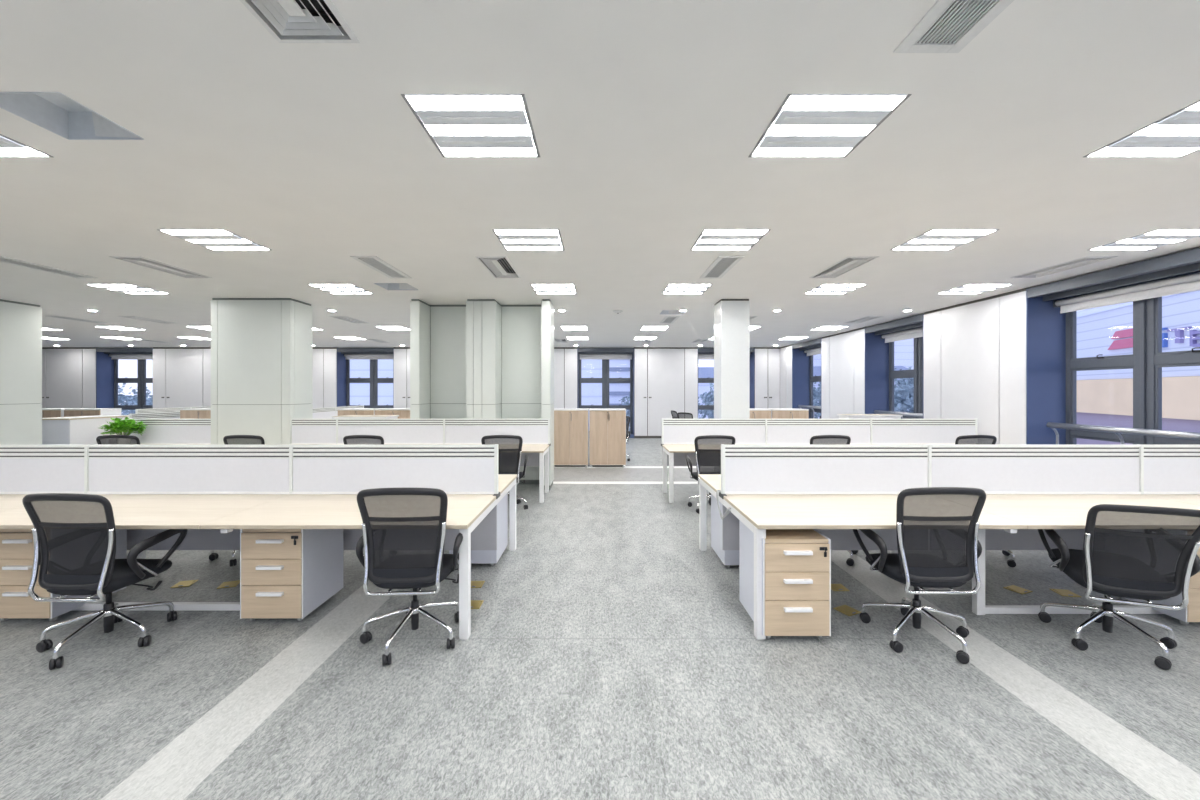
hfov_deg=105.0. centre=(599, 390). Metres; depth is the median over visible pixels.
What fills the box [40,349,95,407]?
tall cabinet
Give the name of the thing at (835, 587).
socket
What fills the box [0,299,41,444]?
pillar
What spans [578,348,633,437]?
window
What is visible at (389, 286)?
ceiling vent
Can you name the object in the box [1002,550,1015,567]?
chair
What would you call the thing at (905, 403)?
tree
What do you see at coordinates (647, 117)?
ceiling
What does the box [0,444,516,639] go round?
desk
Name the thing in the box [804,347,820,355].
roller blind
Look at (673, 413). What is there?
chair
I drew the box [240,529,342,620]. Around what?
drawer pedestal
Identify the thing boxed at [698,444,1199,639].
desk
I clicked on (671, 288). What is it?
ceiling light
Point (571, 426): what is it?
cabinet
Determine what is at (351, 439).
chair
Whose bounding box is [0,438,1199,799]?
floor
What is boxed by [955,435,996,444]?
chair
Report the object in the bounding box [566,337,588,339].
ceiling light
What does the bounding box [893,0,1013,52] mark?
ceiling vent
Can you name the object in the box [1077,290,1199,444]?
building
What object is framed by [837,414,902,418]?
countertop
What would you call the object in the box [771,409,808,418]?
cabinet
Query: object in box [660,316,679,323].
ceiling vent
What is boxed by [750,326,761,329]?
ceiling light
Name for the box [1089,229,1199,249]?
ceiling light
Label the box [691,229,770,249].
ceiling light
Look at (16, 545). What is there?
drawer pedestal
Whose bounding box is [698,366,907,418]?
warehouse
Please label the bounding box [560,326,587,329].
ceiling light
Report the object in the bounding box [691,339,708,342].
ceiling vent
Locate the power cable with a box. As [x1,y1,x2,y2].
[716,490,730,518]
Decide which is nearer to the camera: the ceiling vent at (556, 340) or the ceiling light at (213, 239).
the ceiling light at (213, 239)
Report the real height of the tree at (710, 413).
7.087 m
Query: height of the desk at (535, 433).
1.159 m
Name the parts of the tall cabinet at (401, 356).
door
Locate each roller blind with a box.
[108,354,152,358]
[344,354,392,358]
[579,354,632,358]
[698,354,713,358]
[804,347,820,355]
[881,327,922,342]
[1053,272,1199,312]
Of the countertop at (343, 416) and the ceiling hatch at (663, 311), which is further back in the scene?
the countertop at (343, 416)
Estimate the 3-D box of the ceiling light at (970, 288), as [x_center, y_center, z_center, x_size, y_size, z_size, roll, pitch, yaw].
[5.420,-1.524,6.680,0.616,0.112,0.616,0,0,0]
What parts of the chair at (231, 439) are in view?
panel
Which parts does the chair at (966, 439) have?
panel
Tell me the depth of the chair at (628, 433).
10.59 m
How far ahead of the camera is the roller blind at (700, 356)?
16.03 m
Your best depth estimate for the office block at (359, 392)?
44.00 m
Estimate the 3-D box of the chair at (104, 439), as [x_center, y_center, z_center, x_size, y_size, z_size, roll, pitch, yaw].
[-6.325,1.089,6.239,0.650,1.021,0.624,0,0,-3]
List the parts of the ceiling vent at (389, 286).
hatch panel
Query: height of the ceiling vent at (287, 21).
0.129 m
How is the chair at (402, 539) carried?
on the floor
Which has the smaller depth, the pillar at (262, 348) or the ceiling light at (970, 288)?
the ceiling light at (970, 288)
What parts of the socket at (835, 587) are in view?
lid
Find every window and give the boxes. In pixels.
[96,348,152,409]
[337,348,393,407]
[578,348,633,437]
[698,348,754,409]
[792,338,821,418]
[865,314,923,418]
[1026,248,1199,444]
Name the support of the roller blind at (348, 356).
attached to the window at (344, 380)
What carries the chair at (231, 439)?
on the floor
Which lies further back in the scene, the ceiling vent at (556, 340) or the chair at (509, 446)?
the ceiling vent at (556, 340)
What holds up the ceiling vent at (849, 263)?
in the ceiling
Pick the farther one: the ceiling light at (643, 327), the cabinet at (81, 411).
the ceiling light at (643, 327)
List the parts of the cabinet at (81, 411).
door, door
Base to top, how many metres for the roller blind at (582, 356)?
0.200 m
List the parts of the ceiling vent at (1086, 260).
plate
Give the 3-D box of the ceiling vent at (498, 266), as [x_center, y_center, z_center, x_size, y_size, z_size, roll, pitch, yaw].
[-1.200,-1.536,5.530,0.344,0.129,0.944,0,0,0]
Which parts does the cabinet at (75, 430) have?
panel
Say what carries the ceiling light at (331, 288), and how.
attached to the ceiling
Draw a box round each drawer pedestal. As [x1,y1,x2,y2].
[0,529,126,620]
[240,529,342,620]
[449,493,507,565]
[711,494,738,567]
[739,520,830,638]
[1115,541,1199,624]
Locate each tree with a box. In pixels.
[118,383,152,414]
[121,394,152,414]
[618,395,629,430]
[698,383,713,418]
[813,382,820,418]
[894,367,913,412]
[894,378,913,412]
[894,378,913,412]
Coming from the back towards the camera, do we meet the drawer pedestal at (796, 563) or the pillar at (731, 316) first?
the pillar at (731, 316)
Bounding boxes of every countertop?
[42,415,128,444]
[331,415,398,418]
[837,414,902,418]
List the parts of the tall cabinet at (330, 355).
door, door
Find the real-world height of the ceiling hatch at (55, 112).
0.174 m
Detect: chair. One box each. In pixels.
[22,493,187,669]
[96,435,139,444]
[209,550,237,566]
[223,435,264,444]
[343,435,383,444]
[356,488,462,665]
[481,435,527,509]
[626,416,630,460]
[671,410,677,418]
[677,412,692,418]
[686,435,735,513]
[810,435,850,444]
[846,550,857,565]
[852,487,985,663]
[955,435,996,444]
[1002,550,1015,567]
[1037,504,1199,669]
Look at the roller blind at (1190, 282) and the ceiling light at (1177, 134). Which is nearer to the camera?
the ceiling light at (1177, 134)
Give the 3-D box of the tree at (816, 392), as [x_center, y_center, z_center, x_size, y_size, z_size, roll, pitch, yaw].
[15.228,2.138,31.479,6.845,6.942,6.441,0,0,27]
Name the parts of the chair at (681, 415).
panel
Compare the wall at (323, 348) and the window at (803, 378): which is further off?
the wall at (323, 348)
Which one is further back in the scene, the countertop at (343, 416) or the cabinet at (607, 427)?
the cabinet at (607, 427)
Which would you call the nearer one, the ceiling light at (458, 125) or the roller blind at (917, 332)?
the ceiling light at (458, 125)
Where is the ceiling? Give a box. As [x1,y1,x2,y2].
[0,0,1199,347]
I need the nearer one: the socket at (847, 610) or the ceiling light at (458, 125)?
the ceiling light at (458, 125)
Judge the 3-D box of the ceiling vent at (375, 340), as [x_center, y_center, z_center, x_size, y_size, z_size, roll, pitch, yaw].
[-6.550,-1.494,13.550,0.284,0.043,0.970,0,0,0]
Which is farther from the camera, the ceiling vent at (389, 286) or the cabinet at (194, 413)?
the cabinet at (194, 413)
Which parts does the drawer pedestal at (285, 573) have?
handle, handle, handle, drawer, drawer, drawer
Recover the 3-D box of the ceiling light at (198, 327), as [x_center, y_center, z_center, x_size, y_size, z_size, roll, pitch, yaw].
[-9.200,-1.524,10.850,0.616,0.112,0.616,0,0,0]
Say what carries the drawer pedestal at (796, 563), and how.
on the floor
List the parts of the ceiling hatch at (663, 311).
hatch panel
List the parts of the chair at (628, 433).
backrest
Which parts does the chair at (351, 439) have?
panel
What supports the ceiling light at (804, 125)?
attached to the ceiling
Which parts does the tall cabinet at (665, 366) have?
door, door, door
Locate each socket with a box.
[170,580,197,587]
[217,580,239,588]
[471,581,484,587]
[471,600,483,608]
[831,584,849,590]
[833,605,860,615]
[1003,585,1032,593]
[1049,588,1080,596]
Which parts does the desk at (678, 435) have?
divider post, leg, leg, modesty panel, divider panel, tool rail, rail, divider post, divider panel, tool rail, rail, divider post, rail, divider panel, tool rail, divider post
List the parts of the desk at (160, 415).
tool rail, divider panel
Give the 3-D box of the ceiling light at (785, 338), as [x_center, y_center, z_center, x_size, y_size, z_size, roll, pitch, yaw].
[5.420,-1.524,12.900,0.616,0.112,0.616,0,0,0]
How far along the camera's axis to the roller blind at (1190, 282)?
5.62 m
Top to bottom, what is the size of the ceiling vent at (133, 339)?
0.043 m
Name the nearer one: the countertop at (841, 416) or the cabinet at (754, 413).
the countertop at (841, 416)
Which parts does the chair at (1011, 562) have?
leg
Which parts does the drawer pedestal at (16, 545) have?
handle, drawer, handle, handle, drawer, drawer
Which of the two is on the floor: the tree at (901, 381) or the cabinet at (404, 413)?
the cabinet at (404, 413)
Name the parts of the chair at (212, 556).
leg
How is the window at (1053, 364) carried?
in the wall at (975, 351)
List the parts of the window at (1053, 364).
sash, sash, sash, handrail, frame, sash, sash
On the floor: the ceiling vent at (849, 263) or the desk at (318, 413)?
the desk at (318, 413)
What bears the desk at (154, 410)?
on the floor
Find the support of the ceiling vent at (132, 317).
in the ceiling
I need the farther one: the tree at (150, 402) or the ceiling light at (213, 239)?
the tree at (150, 402)
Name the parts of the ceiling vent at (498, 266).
plate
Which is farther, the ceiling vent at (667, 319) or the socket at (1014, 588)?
the ceiling vent at (667, 319)
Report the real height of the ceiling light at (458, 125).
0.112 m
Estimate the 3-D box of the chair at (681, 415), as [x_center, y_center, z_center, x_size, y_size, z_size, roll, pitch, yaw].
[2.451,1.087,12.507,0.633,1.016,0.649,0,0,-40]
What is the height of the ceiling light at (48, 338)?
0.112 m
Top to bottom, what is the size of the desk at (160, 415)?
1.159 m
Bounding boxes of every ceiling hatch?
[0,92,143,139]
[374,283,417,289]
[660,310,685,313]
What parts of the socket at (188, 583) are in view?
lid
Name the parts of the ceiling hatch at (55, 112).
hatch panel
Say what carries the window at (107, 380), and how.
in the wall at (323, 348)
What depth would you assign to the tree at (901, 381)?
23.84 m
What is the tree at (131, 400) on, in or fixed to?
on the ground
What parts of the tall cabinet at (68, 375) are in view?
door, door, door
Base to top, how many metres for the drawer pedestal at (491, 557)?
0.655 m
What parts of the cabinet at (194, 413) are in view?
door, door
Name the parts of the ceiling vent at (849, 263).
plate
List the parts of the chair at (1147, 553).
armrest, leg, leg, leg, seat, leg, backrest, chrome frame, leg, panel, armrest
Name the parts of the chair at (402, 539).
armrest, leg, leg, panel, backrest, chrome frame, seat, leg, leg, lever, armrest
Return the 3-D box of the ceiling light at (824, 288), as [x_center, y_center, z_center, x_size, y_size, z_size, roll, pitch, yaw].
[3.400,-1.524,6.680,0.616,0.112,0.616,0,0,0]
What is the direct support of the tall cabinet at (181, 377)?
on the floor
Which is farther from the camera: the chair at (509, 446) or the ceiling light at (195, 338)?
the ceiling light at (195, 338)
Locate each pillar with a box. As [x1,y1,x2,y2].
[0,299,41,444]
[211,298,312,443]
[714,299,749,418]
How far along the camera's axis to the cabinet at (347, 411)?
9.78 m
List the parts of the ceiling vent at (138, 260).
plate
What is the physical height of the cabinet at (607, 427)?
1.217 m
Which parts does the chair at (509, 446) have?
panel, backrest, leg, chrome frame, armrest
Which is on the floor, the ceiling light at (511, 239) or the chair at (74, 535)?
the chair at (74, 535)
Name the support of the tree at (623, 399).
on the ground
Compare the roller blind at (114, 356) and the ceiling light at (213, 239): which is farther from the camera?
the roller blind at (114, 356)
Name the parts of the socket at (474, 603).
lid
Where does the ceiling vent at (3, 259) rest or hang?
in the ceiling
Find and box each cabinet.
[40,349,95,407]
[42,408,78,417]
[64,408,121,416]
[153,349,211,407]
[180,408,210,418]
[311,349,336,407]
[338,408,380,415]
[375,408,409,418]
[394,349,410,407]
[553,349,576,408]
[554,409,588,466]
[589,409,625,466]
[634,349,697,437]
[750,409,770,418]
[755,349,779,408]
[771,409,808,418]
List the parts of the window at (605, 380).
sash, sash, sash, sash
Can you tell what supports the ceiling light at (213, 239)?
attached to the ceiling
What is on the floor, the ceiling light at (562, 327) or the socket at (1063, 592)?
the socket at (1063, 592)
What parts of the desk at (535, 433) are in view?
tool rail, divider panel, rail, divider panel, tool rail, rail, divider post, rail, divider panel, tool rail, divider post, divider panel, tool rail, rail, modesty panel, leg, leg, divider post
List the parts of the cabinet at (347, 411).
door, door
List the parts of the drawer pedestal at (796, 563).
drawer, drawer, drawer, handle, handle, handle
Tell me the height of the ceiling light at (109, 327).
0.112 m
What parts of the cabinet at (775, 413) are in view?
door, door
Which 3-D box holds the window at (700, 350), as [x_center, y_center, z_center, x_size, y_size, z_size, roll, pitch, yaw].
[4.280,-0.090,15.935,1.920,3.380,0.670,0,0,0]
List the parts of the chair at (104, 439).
panel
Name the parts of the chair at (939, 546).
armrest, leg, leg, leg, seat, chrome frame, backrest, panel, leg, leg, armrest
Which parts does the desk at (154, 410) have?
tool rail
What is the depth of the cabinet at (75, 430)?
8.50 m
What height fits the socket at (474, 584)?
0.012 m
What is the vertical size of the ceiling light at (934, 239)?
0.112 m
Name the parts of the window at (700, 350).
sash, frame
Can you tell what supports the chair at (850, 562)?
on the floor
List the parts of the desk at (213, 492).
divider panel, tool rail, rail, divider post, leg, floor rail, modesty panel, rail, tool rail, divider panel, divider post, tool rail, rail, divider panel, modesty panel, leg, divider post, leg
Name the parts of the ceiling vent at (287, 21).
plate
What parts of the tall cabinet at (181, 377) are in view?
door, door, door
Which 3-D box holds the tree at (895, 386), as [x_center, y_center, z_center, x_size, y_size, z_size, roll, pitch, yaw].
[21.432,2.109,31.434,6.756,7.000,6.362,0,0,0]
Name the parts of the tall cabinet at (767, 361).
door, door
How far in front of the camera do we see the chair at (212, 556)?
4.21 m
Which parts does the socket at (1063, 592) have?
lid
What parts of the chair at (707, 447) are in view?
armrest, seat, chrome frame, backrest, panel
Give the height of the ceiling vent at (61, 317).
0.043 m
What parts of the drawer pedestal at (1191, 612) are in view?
drawer, drawer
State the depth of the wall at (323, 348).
15.60 m
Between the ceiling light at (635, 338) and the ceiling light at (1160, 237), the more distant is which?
the ceiling light at (635, 338)
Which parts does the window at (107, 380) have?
sash, sash, frame, sash, sash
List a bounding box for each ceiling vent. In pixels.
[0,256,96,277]
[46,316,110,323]
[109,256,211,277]
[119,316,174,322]
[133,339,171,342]
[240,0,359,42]
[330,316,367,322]
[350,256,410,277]
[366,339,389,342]
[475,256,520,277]
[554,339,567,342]
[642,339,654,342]
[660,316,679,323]
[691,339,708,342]
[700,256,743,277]
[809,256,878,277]
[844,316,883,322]
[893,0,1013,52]
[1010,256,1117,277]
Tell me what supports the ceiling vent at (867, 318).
in the ceiling
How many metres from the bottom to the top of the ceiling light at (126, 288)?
0.112 m
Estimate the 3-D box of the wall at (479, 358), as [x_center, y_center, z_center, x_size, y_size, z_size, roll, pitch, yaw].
[-1.927,0.060,7.690,2.259,3.080,0.580,0,0,0]
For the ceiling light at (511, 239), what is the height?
0.112 m
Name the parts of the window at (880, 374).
handrail, sash, sash, frame, sash, sash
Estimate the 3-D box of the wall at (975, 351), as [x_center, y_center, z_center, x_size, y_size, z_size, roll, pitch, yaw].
[6.430,-0.090,5.300,0.660,3.380,20.598,0,0,0]
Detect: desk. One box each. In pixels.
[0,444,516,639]
[108,411,179,434]
[127,419,550,502]
[135,406,210,413]
[313,405,363,418]
[661,419,977,502]
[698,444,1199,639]
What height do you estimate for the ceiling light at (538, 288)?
0.112 m
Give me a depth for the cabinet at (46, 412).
9.78 m
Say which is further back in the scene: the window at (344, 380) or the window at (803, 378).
the window at (344, 380)
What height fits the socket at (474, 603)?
0.012 m
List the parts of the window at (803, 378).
handrail, rail, frame, sash, sash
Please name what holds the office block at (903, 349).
on the ground
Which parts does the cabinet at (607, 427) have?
door, door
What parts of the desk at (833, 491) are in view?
leg, divider post, leg, modesty panel, rail, divider panel, tool rail, divider post, leg, modesty panel, divider panel, tool rail, rail, floor rail, divider post, divider panel, tool rail, rail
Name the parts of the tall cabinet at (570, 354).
door, door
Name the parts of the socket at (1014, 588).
lid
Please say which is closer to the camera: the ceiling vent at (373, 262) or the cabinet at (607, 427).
the ceiling vent at (373, 262)
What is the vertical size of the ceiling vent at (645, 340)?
0.043 m
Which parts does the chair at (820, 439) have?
panel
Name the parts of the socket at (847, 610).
lid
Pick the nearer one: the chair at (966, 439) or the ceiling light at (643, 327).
the chair at (966, 439)
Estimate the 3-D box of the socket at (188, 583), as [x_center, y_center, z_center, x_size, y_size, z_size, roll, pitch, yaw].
[-3.440,1.594,3.810,0.130,0.012,0.130,0,0,-15]
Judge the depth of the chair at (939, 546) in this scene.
2.81 m
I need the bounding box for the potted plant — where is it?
[100,417,146,434]
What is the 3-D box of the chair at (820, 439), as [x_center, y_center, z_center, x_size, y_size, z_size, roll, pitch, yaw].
[3.020,1.086,6.221,0.641,1.028,0.608,0,0,0]
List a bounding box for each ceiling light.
[0,134,52,156]
[42,337,70,339]
[85,284,169,293]
[93,326,142,329]
[103,337,140,339]
[157,229,270,249]
[180,337,210,339]
[185,326,210,329]
[307,284,372,293]
[335,337,365,339]
[375,326,409,329]
[401,94,539,156]
[492,229,563,249]
[530,284,576,293]
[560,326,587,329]
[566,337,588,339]
[634,337,656,339]
[640,326,668,329]
[662,284,711,293]
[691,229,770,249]
[748,94,911,156]
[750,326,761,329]
[778,337,806,339]
[804,284,866,293]
[812,326,848,329]
[891,229,998,249]
[937,284,1012,293]
[1084,100,1199,156]
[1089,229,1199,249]
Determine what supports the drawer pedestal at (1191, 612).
on the floor
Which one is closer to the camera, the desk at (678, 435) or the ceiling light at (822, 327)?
the desk at (678, 435)
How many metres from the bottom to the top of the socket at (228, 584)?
0.012 m
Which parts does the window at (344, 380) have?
sash, sash, frame, sash, sash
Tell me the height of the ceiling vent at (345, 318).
0.129 m
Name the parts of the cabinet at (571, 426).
door, door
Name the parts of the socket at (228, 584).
lid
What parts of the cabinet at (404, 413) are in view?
door, door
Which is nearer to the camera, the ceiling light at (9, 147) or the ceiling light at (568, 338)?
the ceiling light at (9, 147)
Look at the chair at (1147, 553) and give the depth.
2.72 m
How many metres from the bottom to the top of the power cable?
0.307 m
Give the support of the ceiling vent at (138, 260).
in the ceiling
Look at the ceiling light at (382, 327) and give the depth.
10.69 m
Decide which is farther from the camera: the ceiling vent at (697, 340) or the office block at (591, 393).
the office block at (591, 393)
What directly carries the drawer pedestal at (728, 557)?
on the floor
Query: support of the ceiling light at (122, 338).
attached to the ceiling
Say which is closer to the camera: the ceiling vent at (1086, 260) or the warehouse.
the ceiling vent at (1086, 260)
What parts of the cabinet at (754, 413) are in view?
door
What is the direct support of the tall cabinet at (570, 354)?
on the floor
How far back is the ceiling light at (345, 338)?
12.91 m
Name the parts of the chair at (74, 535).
backrest, panel, leg, chrome frame, leg, seat, leg, leg, lever, armrest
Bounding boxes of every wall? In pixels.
[42,347,779,435]
[410,299,553,489]
[780,288,1027,444]
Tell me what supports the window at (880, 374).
in the wall at (975, 351)
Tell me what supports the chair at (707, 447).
on the floor
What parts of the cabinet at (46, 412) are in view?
door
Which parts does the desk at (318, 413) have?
divider panel, tool rail, tool rail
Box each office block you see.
[350,359,392,404]
[581,359,629,427]
[813,338,913,369]

